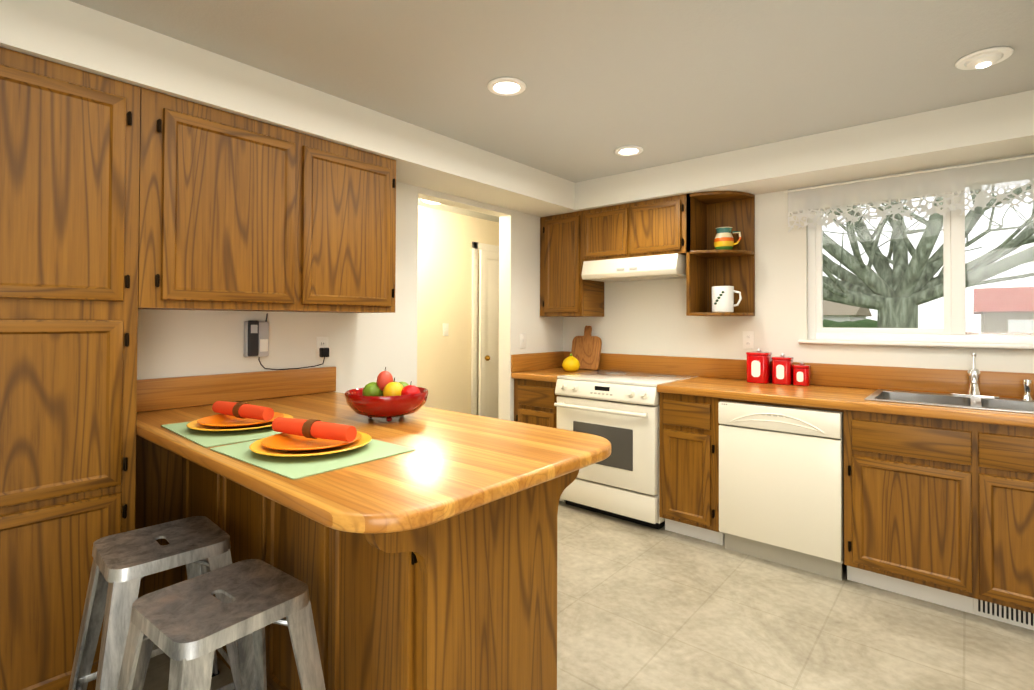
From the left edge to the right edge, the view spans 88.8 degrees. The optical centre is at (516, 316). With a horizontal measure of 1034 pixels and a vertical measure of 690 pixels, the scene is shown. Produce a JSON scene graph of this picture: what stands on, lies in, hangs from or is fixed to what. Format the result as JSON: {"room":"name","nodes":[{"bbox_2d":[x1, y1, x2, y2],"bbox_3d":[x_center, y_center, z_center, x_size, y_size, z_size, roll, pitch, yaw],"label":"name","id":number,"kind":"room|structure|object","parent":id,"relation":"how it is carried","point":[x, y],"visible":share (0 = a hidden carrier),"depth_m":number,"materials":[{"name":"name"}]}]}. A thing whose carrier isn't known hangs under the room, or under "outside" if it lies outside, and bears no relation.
{"room":"kitchen","nodes":[
{"label":"kitchen","id":0,"kind":"room"},
{"bbox_2d":[0,0,575,420],"bbox_3d":[-0.842,0.146,2.870,0.495,2.352,6.920,0,-1,40],"label":"wall","id":1,"kind":"structure","parent":0,"point":[431,166],"depth_m":2.68,"materials":[{"name":"white paint"}]},
{"bbox_2d":[243,313,268,356],"bbox_3d":[-1.252,0.091,2.544,0.053,0.210,0.110,0,-1,40],"label":"phone","id":2,"kind":"object","parent":1,"relation":"attached to","point":[256,338],"visible":0.98,"depth_m":2.52,"materials":[{"name":"grey plastic"}]},
{"bbox_2d":[138,87,395,312],"bbox_3d":[-1.128,-0.425,2.453,0.362,0.802,1.129,0,-1,40],"label":"upper cabinet","id":3,"kind":"object","parent":1,"relation":"attached to","point":[238,213],"visible":0.98,"depth_m":2.22,"materials":[{"name":"brown wood"}]},
{"bbox_2d":[316,337,327,358],"bbox_3d":[-1.043,0.169,2.825,0.008,0.116,0.070,0,-1,40],"label":"outlet","id":4,"kind":"object","parent":1,"relation":"attached to","point":[321,342],"visible":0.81,"depth_m":2.82,"materials":[{"name":"white plastic"}]},
{"bbox_2d":[258,348,328,369],"bbox_3d":[-1.133,0.219,2.686,0.035,0.104,0.369,0,-1,40],"label":"plug adapter","id":5,"kind":"object","parent":4,"relation":"attached to","point":[324,352],"visible":0.94,"depth_m":2.79,"materials":[{"name":"black plastic"}]},
{"bbox_2d":[520,333,525,348],"bbox_3d":[0.046,0.193,4.098,0.012,0.116,0.070,0,-1,40],"label":"light switch","id":6,"kind":"object","parent":1,"relation":"attached to","point":[523,340],"visible":1,"depth_m":4.09,"materials":[{"name":"white plastic"}]},
{"bbox_2d":[417,205,498,414],"bbox_3d":[-0.687,0.173,5.118,0.120,2.352,3.300,0,-1,40],"label":"wall","id":7,"kind":"structure","parent":0,"point":[446,239],"depth_m":5.03,"materials":[{"name":"beige paint"}]},
{"bbox_2d":[443,323,448,335],"bbox_3d":[-0.678,0.129,5.025,0.013,0.120,0.070,0,-1,40],"label":"switch plate","id":8,"kind":"object","parent":7,"relation":"attached to","point":[445,328],"visible":1,"depth_m":5.02,"materials":[{"name":"white plastic"}]},
{"bbox_2d":[471,242,498,418],"bbox_3d":[-0.114,0.308,5.599,0.121,2.100,0.920,0,-1,40],"label":"hall door","id":9,"kind":"structure","parent":7,"relation":"in","point":[488,388],"depth_m":5.36,"materials":[{"name":"white"}]},
{"bbox_2d":[69,0,1033,221],"bbox_3d":[0.336,-1.068,1.883,5.890,0.060,6.920,0,-1,40],"label":"ceiling","id":10,"kind":"structure","parent":0,"point":[661,82],"depth_m":2.15,"materials":[{"name":"grey paint"}]},
{"bbox_2d":[421,199,439,203],"bbox_3d":[-0.651,-0.953,4.183,0.300,0.120,0.300,0,-1,40],"label":"hall ceiling light","id":11,"kind":"object","parent":10,"relation":"attached to","point":[426,201],"visible":0.08,"depth_m":4.18,"materials":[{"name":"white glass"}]},
{"bbox_2d":[487,77,525,95],"bbox_3d":[-0.046,-1.027,2.366,0.176,0.011,0.176,0,-1,40],"label":"recessed light","id":12,"kind":"object","parent":10,"relation":"in","point":[505,86],"visible":1,"depth_m":2.36,"materials":[{"name":"white"}]},
{"bbox_2d":[614,145,642,155],"bbox_3d":[0.686,-1.014,3.240,0.176,0.011,0.176,0,-1,40],"label":"recessed light","id":13,"kind":"object","parent":10,"relation":"in","point":[631,150],"visible":0.98,"depth_m":3.23,"materials":[{"name":"white"}]},
{"bbox_2d":[955,46,1013,69],"bbox_3d":[1.855,-1.012,2.098,0.176,0.033,0.176,0,-1,40],"label":"recessed light","id":14,"kind":"object","parent":10,"relation":"in","point":[982,58],"visible":0.98,"depth_m":2.07,"materials":[{"name":"white metal"}]},
{"bbox_2d":[143,501,1033,689],"bbox_3d":[0.327,1.344,1.854,5.890,0.060,6.920,0,-1,40],"label":"floor","id":15,"kind":"structure","parent":0,"point":[641,607],"depth_m":2.23,"materials":[{"name":"tile"}]},
{"bbox_2d":[0,47,140,689],"bbox_3d":[-1.720,0.234,1.754,0.362,2.142,0.684,0,-1,40],"label":"pantry cabinet","id":16,"kind":"object","parent":15,"relation":"on","point":[69,184],"visible":0.83,"depth_m":1.74,"materials":[{"name":"brown wood"}]},
{"bbox_2d":[68,516,241,689],"bbox_3d":[-1.106,1.001,1.642,0.473,0.610,0.473,0,-1,40],"label":"stool","id":17,"kind":"object","parent":15,"relation":"on","point":[124,564],"visible":0.81,"depth_m":1.60,"materials":[{"name":"metal"}]},
{"bbox_2d":[171,455,214,596],"bbox_3d":[-1.145,0.879,2.346,0.463,0.872,0.514,0,-1,40],"label":"base cabinet","id":18,"kind":"object","parent":15,"relation":"on","point":[192,490],"depth_m":2.22,"materials":[{"name":"wood"}]},
{"bbox_2d":[117,559,325,689],"bbox_3d":[-0.733,0.999,1.311,0.450,0.610,0.450,0,-1,36],"label":"stool","id":19,"kind":"object","parent":15,"relation":"on","point":[189,627],"visible":1,"depth_m":1.29,"materials":[{"name":"metal"}]},
{"bbox_2d":[215,479,262,669],"bbox_3d":[-0.821,0.877,2.069,0.390,0.872,0.514,0,-1,40],"label":"base cabinet","id":20,"kind":"object","parent":15,"relation":"on","point":[237,513],"depth_m":1.89,"materials":[{"name":"wood"}]},
{"bbox_2d":[263,503,322,689],"bbox_3d":[-0.524,0.875,1.816,0.390,0.872,0.514,0,-1,40],"label":"base cabinet","id":21,"kind":"object","parent":15,"relation":"on","point":[294,547],"depth_m":1.65,"materials":[{"name":"wood"}]},
{"bbox_2d":[323,479,562,689],"bbox_3d":[-0.210,0.873,1.560,0.420,0.872,0.534,0,-1,40],"label":"base cabinet","id":22,"kind":"object","parent":15,"relation":"on","point":[429,562],"depth_m":1.39,"materials":[{"name":"wood"}]},
{"bbox_2d":[136,391,610,550],"bbox_3d":[-0.634,0.419,1.924,1.793,0.040,0.983,0,-1,40],"label":"countertop","id":23,"kind":"structure","parent":22,"relation":"on","point":[460,464],"depth_m":1.43,"materials":[{"name":"brown wood"}]},
{"bbox_2d":[161,421,280,446],"bbox_3d":[-0.979,0.395,1.879,0.492,0.003,0.396,0,-1,40],"label":"placemat","id":24,"kind":"object","parent":23,"relation":"on","point":[208,438],"visible":0.46,"depth_m":1.75,"materials":[{"name":"green fabric"}]},
{"bbox_2d":[187,412,292,430],"bbox_3d":[-0.979,0.377,1.879,0.336,0.032,0.336,0,-1,40],"label":"plates","id":25,"kind":"object","parent":24,"relation":"on","point":[220,422],"visible":0.71,"depth_m":1.84,"materials":[{"name":"orange ceramic"}]},
{"bbox_2d":[212,401,273,420],"bbox_3d":[-0.979,0.336,1.879,0.300,0.055,0.055,0,-1,30],"label":"napkin","id":26,"kind":"object","parent":25,"relation":"on","point":[242,410],"visible":1,"depth_m":1.85,"materials":[{"name":"orange"}]},
{"bbox_2d":[210,439,414,478],"bbox_3d":[-0.603,0.393,1.557,0.492,0.003,0.396,0,-1,40],"label":"placemat","id":27,"kind":"object","parent":23,"relation":"on","point":[307,466],"visible":0.71,"depth_m":1.45,"materials":[{"name":"green fabric"}]},
{"bbox_2d":[249,431,371,456],"bbox_3d":[-0.603,0.374,1.558,0.336,0.032,0.336,0,-1,40],"label":"plates","id":28,"kind":"object","parent":27,"relation":"on","point":[285,445],"visible":0.83,"depth_m":1.51,"materials":[{"name":"orange ceramic"}]},
{"bbox_2d":[272,417,356,441],"bbox_3d":[-0.602,0.333,1.558,0.300,0.055,0.055,0,-1,26],"label":"napkin","id":29,"kind":"object","parent":28,"relation":"on","point":[312,428],"visible":1,"depth_m":1.53,"materials":[{"name":"orange"}]},
{"bbox_2d":[345,367,428,421],"bbox_3d":[-0.508,0.300,2.070,0.320,0.202,0.320,0,-1,40],"label":"fruit bowl","id":30,"kind":"object","parent":23,"relation":"on","point":[386,397],"visible":1,"depth_m":1.98,"materials":[{"name":"red ceramic"}]},
{"bbox_2d":[511,375,565,501],"bbox_3d":[0.336,0.906,4.112,0.420,0.872,0.654,0,-1,40],"label":"base cabinet","id":31,"kind":"object","parent":15,"relation":"on","point":[534,399],"depth_m":3.86,"materials":[{"name":"brown wood"}]},
{"bbox_2d":[511,367,594,378],"bbox_3d":[0.336,0.449,4.115,0.421,0.040,0.661,0,-1,40],"label":"countertop","id":32,"kind":"structure","parent":31,"relation":"on","point":[544,372],"depth_m":3.99,"materials":[{"name":"brown wood"}]},
{"bbox_2d":[562,354,579,371],"bbox_3d":[0.420,0.360,4.103,0.140,0.137,0.140,0,-1,40],"label":"lemon jar","id":33,"kind":"object","parent":32,"relation":"on","point":[570,363],"visible":1,"depth_m":4.05,"materials":[{"name":"yellow"}]},
{"bbox_2d":[571,326,601,369],"bbox_3d":[0.564,0.254,4.295,0.270,0.352,0.085,0,-1,40],"label":"cutting board","id":34,"kind":"object","parent":32,"relation":"on","point":[586,351],"visible":0.85,"depth_m":4.27,"materials":[{"name":"brown wood"}]},
{"bbox_2d":[554,370,696,529],"bbox_3d":[0.748,0.880,3.684,0.758,0.917,0.727,0,-1,40],"label":"stove","id":35,"kind":"object","parent":15,"relation":"on","point":[618,411],"visible":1,"depth_m":3.40,"materials":[{"name":"beige metal"}]},
{"bbox_2d":[657,391,754,544],"bbox_3d":[1.214,0.900,3.362,0.362,0.872,0.654,0,-1,40],"label":"base cabinet","id":36,"kind":"object","parent":15,"relation":"on","point":[689,424],"depth_m":3.11,"materials":[{"name":"brown wood"}]},
{"bbox_2d":[657,375,1033,426],"bbox_3d":[2.332,0.436,2.411,3.306,0.040,0.661,0,-1,40],"label":"countertop","id":37,"kind":"structure","parent":36,"relation":"on","point":[845,398],"depth_m":2.75,"materials":[{"name":"brown wood"}]},
{"bbox_2d":[746,349,771,383],"bbox_3d":[1.550,0.316,3.382,0.133,0.216,0.133,0,-1,40],"label":"canister","id":38,"kind":"object","parent":37,"relation":"on","point":[758,366],"visible":0.98,"depth_m":3.33,"materials":[{"name":"red"}]},
{"bbox_2d":[772,353,793,384],"bbox_3d":[1.661,0.328,3.301,0.110,0.191,0.110,0,-1,40],"label":"medium canister","id":39,"kind":"object","parent":37,"relation":"on","point":[782,370],"visible":0.98,"depth_m":3.26,"materials":[{"name":"red metal"}]},
{"bbox_2d":[792,361,810,385],"bbox_3d":[1.748,0.350,3.239,0.092,0.146,0.092,0,-1,40],"label":"canister","id":40,"kind":"object","parent":37,"relation":"on","point":[801,374],"visible":0.94,"depth_m":3.21,"materials":[{"name":"red"}]},
{"bbox_2d":[864,389,1033,413],"bbox_3d":[2.209,0.504,2.548,0.830,0.186,0.530,0,-1,40],"label":"sink","id":41,"kind":"object","parent":37,"relation":"in","point":[968,402],"visible":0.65,"depth_m":2.64,"materials":[{"name":"silver metal"}]},
{"bbox_2d":[949,353,1033,400],"bbox_3d":[2.334,0.299,2.603,0.320,0.224,0.280,0,-1,40],"label":"faucet","id":42,"kind":"object","parent":37,"relation":"on","point":[974,376],"visible":1,"depth_m":2.69,"materials":[{"name":"silver metal"}]},
{"bbox_2d":[718,400,843,580],"bbox_3d":[1.576,0.908,3.035,0.598,0.850,0.670,0,-1,40],"label":"dishwasher","id":43,"kind":"object","parent":15,"relation":"on","point":[781,484],"visible":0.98,"depth_m":2.77,"materials":[{"name":"beige metal"}]},
{"bbox_2d":[576,90,1033,372],"bbox_3d":[2.159,0.157,2.839,4.080,2.352,0.490,0,-1,40],"label":"wall","id":44,"kind":"structure","parent":0,"point":[638,318],"depth_m":3.31,"materials":[{"name":"white paint"}]},
{"bbox_2d":[540,191,754,316],"bbox_3d":[0.876,-0.401,3.879,1.557,0.802,0.339,0,-1,40],"label":"upper cabinet","id":45,"kind":"object","parent":44,"relation":"attached to","point":[683,224],"visible":1,"depth_m":3.67,"materials":[{"name":"brown wood"}]},
{"bbox_2d":[581,253,685,281],"bbox_3d":[0.883,-0.342,3.851,0.744,0.142,0.370,0,-1,40],"label":"range hood","id":46,"kind":"object","parent":45,"relation":"attached to","point":[664,266],"visible":0.94,"depth_m":3.70,"materials":[{"name":"beige metal"}]},
{"bbox_2d":[711,286,741,312],"bbox_3d":[1.386,-0.110,3.488,0.193,0.174,0.144,0,-1,40],"label":"mug","id":47,"kind":"object","parent":45,"relation":"in","point":[722,298],"visible":0.88,"depth_m":3.45,"materials":[{"name":"white ceramic"}]},
{"bbox_2d":[714,227,740,249],"bbox_3d":[1.397,-0.507,3.500,0.177,0.158,0.128,0,-1,40],"label":"pitcher","id":48,"kind":"object","parent":45,"relation":"in","point":[724,239],"visible":0.79,"depth_m":3.47,"materials":[{"name":"multicoloured ceramic"}]},
{"bbox_2d":[743,331,753,348],"bbox_3d":[1.544,0.160,3.523,0.070,0.116,0.008,0,-1,40],"label":"outlet","id":49,"kind":"object","parent":44,"relation":"attached to","point":[748,339],"visible":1,"depth_m":3.52,"materials":[{"name":"white plastic"}]},
{"bbox_2d":[563,351,1033,398],"bbox_3d":[2.100,0.355,3.034,4.468,0.134,0.018,0,-1,40],"label":"backsplash","id":50,"kind":"structure","parent":44,"relation":"attached to","point":[946,381],"depth_m":3.11,"materials":[{"name":"brown wood"}]},
{"bbox_2d":[784,154,1033,232],"bbox_3d":[2.349,-0.665,2.795,1.713,0.278,0.024,0,-1,40],"label":"valance curtain","id":51,"kind":"object","parent":44,"relation":"attached to","point":[982,176],"visible":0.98,"depth_m":2.91,"materials":[{"name":"fabric"}]},
{"bbox_2d":[798,184,1033,348],"bbox_3d":[2.387,-0.292,2.856,1.538,0.917,0.130,0,-1,40],"label":"window","id":52,"kind":"structure","parent":44,"relation":"in","point":[952,333],"depth_m":2.91,"materials":[{"name":"white plastic"}]},
{"bbox_2d":[973,598,1033,627],"bbox_3d":[2.213,1.274,2.192,0.480,0.080,0.007,0,-1,40],"label":"air vent grille","id":53,"kind":"object","parent":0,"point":[1017,616],"visible":0.65,"depth_m":2.28,"materials":[{"name":"white metal"}]},
{"label":"outside","id":54,"kind":"structure","parent":0,"visible":0},
{"bbox_3d":[24.041,2.370,27.971,60.000,0.100,66.180,0,-1,40],"label":"ground","id":55,"kind":"structure","parent":54,"visible":0},
{"bbox_2d":[823,319,876,327],"bbox_3d":[14.286,1.230,20.487,22.813,2.325,13.453,0,-1,40],"label":"hedge","id":56,"kind":"object","parent":55,"relation":"on","point":[857,324],"depth_m":16.07,"materials":[{"name":"green plant"}]},
{"bbox_2d":[823,287,1033,334],"bbox_3d":[16.681,0.533,31.376,44.400,4.800,35.400,0,-1,40],"label":"houses","id":57,"kind":"structure","parent":55,"relation":"on","point":[1021,314],"depth_m":30.47,"materials":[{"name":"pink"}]},
{"bbox_2d":[823,184,1033,327],"bbox_3d":[5.636,-1.822,7.624,10.361,7.664,6.999,0,-1,40],"label":"tree","id":58,"kind":"object","parent":55,"relation":"on","point":[1023,258],"depth_m":7.22,"materials":[{"name":"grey plant"}]}
]}

